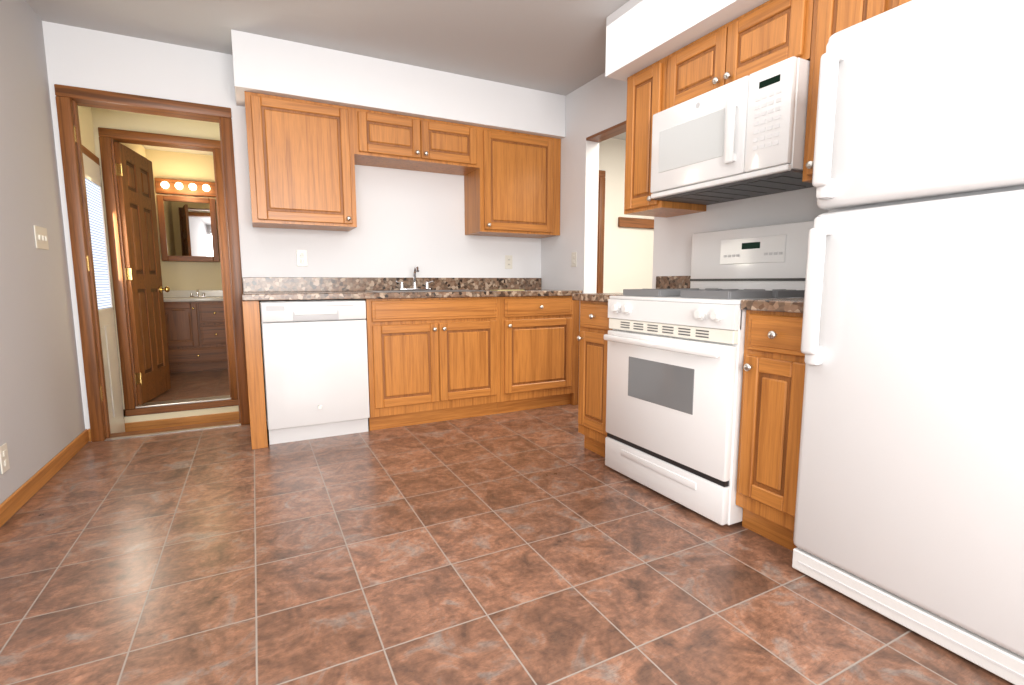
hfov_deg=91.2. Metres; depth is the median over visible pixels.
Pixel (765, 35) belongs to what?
upper cabinet
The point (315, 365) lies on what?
dishwasher
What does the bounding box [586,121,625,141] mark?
trim
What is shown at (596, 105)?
wall
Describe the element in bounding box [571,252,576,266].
electrical outlet
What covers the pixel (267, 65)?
ceiling soffit
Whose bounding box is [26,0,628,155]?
ceiling
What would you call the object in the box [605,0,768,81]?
ceiling soffit
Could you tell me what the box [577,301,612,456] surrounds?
base cabinet
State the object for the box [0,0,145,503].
wall
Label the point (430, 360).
base cabinet
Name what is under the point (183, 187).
sconce
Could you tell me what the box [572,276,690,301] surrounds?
countertop
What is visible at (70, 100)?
door frame
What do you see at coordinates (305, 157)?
upper cabinet
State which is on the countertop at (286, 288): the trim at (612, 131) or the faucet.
the faucet
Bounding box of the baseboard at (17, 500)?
[0,429,90,527]
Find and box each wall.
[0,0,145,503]
[42,21,540,441]
[91,107,238,422]
[145,149,222,289]
[541,73,828,393]
[599,138,653,292]
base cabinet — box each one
[361,297,505,430]
[502,296,579,412]
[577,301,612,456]
[736,310,805,550]
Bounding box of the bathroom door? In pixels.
[114,142,170,404]
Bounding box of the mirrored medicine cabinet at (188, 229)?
[156,195,219,261]
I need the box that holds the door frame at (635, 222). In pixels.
[596,170,653,292]
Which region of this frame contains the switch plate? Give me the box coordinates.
[33,225,48,249]
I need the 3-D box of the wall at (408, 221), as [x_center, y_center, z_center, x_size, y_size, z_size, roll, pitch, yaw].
[-1.218,-0.691,3.751,3.490,2.440,0.120,-4,8,-27]
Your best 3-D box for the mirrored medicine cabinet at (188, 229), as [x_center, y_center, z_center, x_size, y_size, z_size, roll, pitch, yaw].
[-3.692,-1.291,5.739,0.560,0.720,0.116,-4,8,-27]
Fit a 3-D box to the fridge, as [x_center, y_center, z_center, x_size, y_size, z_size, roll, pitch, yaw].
[1.401,-0.063,1.423,0.748,1.724,0.762,-4,8,-27]
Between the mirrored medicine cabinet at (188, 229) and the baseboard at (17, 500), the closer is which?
the baseboard at (17, 500)
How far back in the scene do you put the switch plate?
2.60 m
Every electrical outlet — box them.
[0,443,9,473]
[296,250,307,265]
[505,255,511,268]
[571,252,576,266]
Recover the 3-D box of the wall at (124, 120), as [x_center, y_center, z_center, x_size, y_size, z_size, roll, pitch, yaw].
[-2.318,-0.619,4.209,1.700,2.690,0.120,-4,8,-27]
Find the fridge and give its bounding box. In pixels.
[792,0,1023,684]
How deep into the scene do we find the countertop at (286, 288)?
3.61 m
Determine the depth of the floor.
1.68 m
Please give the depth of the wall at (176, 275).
5.76 m
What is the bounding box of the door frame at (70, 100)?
[54,84,249,441]
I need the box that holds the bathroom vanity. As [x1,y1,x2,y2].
[163,289,227,372]
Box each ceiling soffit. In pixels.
[231,29,565,138]
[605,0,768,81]
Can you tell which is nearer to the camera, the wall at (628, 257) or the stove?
the stove
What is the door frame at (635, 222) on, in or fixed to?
attached to the wall at (628, 257)
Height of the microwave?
0.423 m
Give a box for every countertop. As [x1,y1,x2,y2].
[242,277,581,300]
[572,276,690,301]
[741,298,803,312]
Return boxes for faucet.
[396,265,432,289]
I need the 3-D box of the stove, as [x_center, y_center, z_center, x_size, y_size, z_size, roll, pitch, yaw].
[0.933,0.073,2.385,0.712,1.245,0.760,-4,8,-27]
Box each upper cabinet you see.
[244,91,560,237]
[624,0,910,217]
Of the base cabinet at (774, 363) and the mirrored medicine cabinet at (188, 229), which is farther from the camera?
the mirrored medicine cabinet at (188, 229)
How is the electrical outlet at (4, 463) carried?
attached to the wall at (42, 422)
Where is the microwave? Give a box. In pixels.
[650,56,813,204]
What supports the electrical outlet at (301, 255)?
attached to the wall at (408, 221)
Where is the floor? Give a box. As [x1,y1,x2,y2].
[0,369,1013,684]
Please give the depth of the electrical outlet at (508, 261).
4.29 m
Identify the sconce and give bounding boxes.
[154,178,215,197]
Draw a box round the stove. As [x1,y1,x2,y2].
[604,220,813,524]
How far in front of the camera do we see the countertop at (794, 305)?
1.78 m
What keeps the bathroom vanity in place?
on the floor
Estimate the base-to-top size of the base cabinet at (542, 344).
0.876 m
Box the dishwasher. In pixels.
[259,299,369,444]

